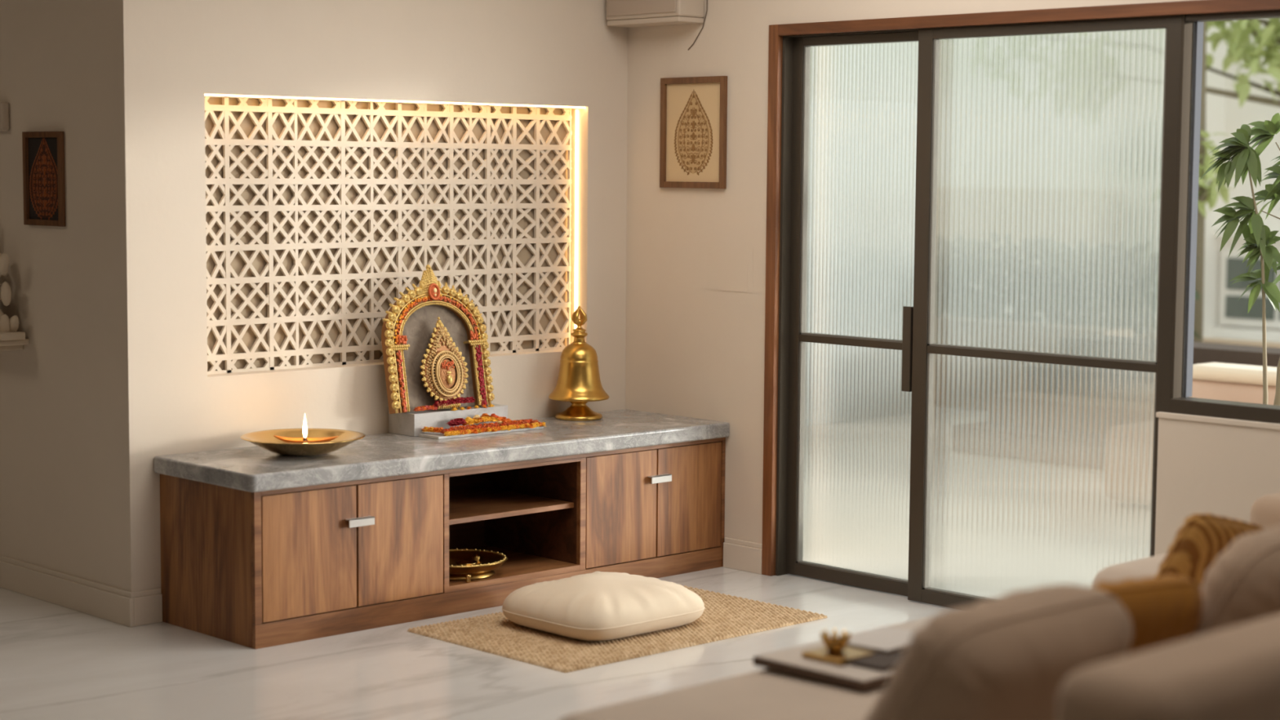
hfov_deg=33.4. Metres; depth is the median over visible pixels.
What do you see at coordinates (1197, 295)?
hedge
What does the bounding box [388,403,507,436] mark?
plinth
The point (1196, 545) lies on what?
throw pillow
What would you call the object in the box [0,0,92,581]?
wall
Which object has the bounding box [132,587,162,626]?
baseboard
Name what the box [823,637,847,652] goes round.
bowl
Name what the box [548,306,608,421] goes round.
brass bell
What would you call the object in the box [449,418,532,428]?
flower garland
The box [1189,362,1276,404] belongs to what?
ledge
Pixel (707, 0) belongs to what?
cable
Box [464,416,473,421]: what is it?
marigold
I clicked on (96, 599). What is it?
baseboard
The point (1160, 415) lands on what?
trim
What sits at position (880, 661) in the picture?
notebook
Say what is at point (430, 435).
tray
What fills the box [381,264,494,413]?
shrine
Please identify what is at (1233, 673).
sofa
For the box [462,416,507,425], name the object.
flower garland
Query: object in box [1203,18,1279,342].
apartment building
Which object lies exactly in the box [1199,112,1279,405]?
potted tree
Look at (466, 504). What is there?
shelf
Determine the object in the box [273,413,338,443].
oil lamp
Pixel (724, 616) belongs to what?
jute rug
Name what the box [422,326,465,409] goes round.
idol
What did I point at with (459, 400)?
flower garland
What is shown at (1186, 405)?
window
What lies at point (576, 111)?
led strip
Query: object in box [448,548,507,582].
brass tray
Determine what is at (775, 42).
trim
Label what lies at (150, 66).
wall
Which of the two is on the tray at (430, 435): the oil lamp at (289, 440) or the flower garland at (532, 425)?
the flower garland at (532, 425)
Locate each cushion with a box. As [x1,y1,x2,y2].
[502,571,705,640]
[559,668,884,719]
[1091,553,1166,586]
[1188,524,1279,638]
[1192,362,1276,386]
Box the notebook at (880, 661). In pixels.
[847,650,904,671]
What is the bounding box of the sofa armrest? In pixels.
[864,583,1133,719]
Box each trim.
[761,24,782,576]
[775,14,1195,575]
[777,0,1279,35]
[1155,411,1279,430]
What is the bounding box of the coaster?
[801,646,874,666]
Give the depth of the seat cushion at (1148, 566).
5.39 m
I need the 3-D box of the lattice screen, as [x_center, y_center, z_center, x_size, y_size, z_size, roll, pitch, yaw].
[-0.877,-0.461,7.665,1.690,0.944,0.014,-4,7,-44]
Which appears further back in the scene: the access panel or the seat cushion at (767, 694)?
the access panel
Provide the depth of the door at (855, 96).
7.63 m
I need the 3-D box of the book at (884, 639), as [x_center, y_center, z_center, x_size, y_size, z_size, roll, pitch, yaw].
[0.538,0.617,4.684,0.140,0.016,0.200,5,7,39]
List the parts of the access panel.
panel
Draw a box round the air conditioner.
[606,0,704,27]
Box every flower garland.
[413,405,437,411]
[422,426,443,432]
[432,396,475,406]
[440,419,538,433]
[443,422,546,435]
[446,417,466,426]
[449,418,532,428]
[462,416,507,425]
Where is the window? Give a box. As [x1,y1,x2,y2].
[1169,9,1279,423]
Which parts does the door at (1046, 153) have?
reeded pane, rail, reeded pane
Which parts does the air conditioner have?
panel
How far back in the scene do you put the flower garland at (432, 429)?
7.49 m
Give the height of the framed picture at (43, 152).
0.315 m
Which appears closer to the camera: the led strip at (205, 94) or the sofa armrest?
the sofa armrest
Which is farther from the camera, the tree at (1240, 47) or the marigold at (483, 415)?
the tree at (1240, 47)
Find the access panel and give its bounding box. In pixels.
[706,245,753,293]
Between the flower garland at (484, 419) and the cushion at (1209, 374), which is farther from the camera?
the cushion at (1209, 374)
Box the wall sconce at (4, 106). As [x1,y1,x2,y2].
[0,102,8,131]
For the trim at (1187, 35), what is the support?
attached to the wall at (692, 350)
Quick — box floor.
[0,566,953,719]
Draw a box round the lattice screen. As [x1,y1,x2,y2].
[204,95,572,374]
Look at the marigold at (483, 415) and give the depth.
7.65 m
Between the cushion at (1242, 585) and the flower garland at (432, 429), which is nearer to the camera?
the cushion at (1242, 585)
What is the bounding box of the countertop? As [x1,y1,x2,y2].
[153,408,729,492]
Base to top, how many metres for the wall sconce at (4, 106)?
0.100 m
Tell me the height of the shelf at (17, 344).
0.175 m
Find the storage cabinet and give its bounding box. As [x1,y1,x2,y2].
[160,437,725,648]
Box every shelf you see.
[0,338,29,351]
[448,486,573,524]
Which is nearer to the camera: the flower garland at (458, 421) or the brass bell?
the flower garland at (458, 421)
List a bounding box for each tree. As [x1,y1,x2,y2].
[1193,22,1235,342]
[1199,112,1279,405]
[1205,17,1279,108]
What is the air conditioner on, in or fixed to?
attached to the wall at (692, 350)
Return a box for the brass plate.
[240,428,365,456]
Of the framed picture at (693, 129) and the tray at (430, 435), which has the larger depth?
the framed picture at (693, 129)
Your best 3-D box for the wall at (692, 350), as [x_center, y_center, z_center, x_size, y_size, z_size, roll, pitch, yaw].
[3.103,-0.317,5.141,0.180,2.750,9.000,-4,7,-44]
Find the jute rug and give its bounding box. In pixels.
[406,585,827,673]
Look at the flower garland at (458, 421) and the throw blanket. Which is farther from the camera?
the flower garland at (458, 421)
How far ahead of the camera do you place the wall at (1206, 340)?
14.41 m
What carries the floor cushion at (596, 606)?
on the jute rug
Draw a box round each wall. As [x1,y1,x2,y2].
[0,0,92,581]
[83,0,627,592]
[625,0,1279,555]
[1202,337,1279,347]
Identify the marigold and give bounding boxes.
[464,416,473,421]
[473,414,482,418]
[480,413,488,417]
[488,413,498,417]
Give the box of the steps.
[1192,342,1279,367]
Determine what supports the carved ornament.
on the shelf at (17, 344)
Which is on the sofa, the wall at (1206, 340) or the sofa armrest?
the sofa armrest
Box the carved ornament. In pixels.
[0,253,25,340]
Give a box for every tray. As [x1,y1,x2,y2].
[417,426,543,439]
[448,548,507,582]
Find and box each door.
[786,31,918,596]
[907,16,1181,608]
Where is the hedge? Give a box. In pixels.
[1194,257,1202,340]
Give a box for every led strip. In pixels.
[204,93,585,108]
[574,110,577,328]
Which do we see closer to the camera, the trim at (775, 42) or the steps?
the trim at (775, 42)
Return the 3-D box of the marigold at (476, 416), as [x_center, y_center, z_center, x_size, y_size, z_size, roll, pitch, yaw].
[-0.581,0.204,7.616,0.039,0.020,0.039,2,5,14]
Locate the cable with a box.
[688,0,707,49]
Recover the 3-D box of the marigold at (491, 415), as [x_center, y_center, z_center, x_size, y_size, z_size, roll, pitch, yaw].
[-0.527,0.202,7.674,0.039,0.018,0.040,-3,6,-31]
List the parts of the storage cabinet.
panel, cabinet door, door handle, cabinet door, panel, panel, cabinet door, door handle, cabinet door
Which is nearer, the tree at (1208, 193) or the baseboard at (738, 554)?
the baseboard at (738, 554)
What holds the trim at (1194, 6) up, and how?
attached to the wall at (692, 350)
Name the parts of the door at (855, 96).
rail, reeded pane, reeded pane, handle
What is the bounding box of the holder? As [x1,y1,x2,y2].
[471,553,481,564]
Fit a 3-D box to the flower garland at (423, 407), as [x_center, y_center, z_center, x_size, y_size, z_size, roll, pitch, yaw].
[-0.756,0.170,7.530,0.105,0.018,0.028,-4,7,-44]
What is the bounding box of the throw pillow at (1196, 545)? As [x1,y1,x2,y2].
[1155,513,1264,586]
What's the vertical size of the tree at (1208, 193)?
2.605 m
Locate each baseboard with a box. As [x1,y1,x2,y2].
[0,555,133,626]
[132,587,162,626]
[723,537,762,573]
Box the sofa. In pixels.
[559,492,1279,719]
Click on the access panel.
(727, 268)
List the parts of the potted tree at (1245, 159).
stem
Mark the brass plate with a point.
(265, 439)
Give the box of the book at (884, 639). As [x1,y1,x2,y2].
[845,626,914,653]
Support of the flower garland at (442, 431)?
on the tray at (430, 435)
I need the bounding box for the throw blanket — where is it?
[1093,573,1203,654]
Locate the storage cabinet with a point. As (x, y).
(308, 562)
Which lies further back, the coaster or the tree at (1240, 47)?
the tree at (1240, 47)
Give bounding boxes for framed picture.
[22,131,65,226]
[659,75,727,188]
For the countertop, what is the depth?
7.17 m
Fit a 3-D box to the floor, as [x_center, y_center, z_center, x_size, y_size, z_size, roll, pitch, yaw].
[-1.342,1.169,4.139,8.150,0.100,13.500,-4,7,-44]

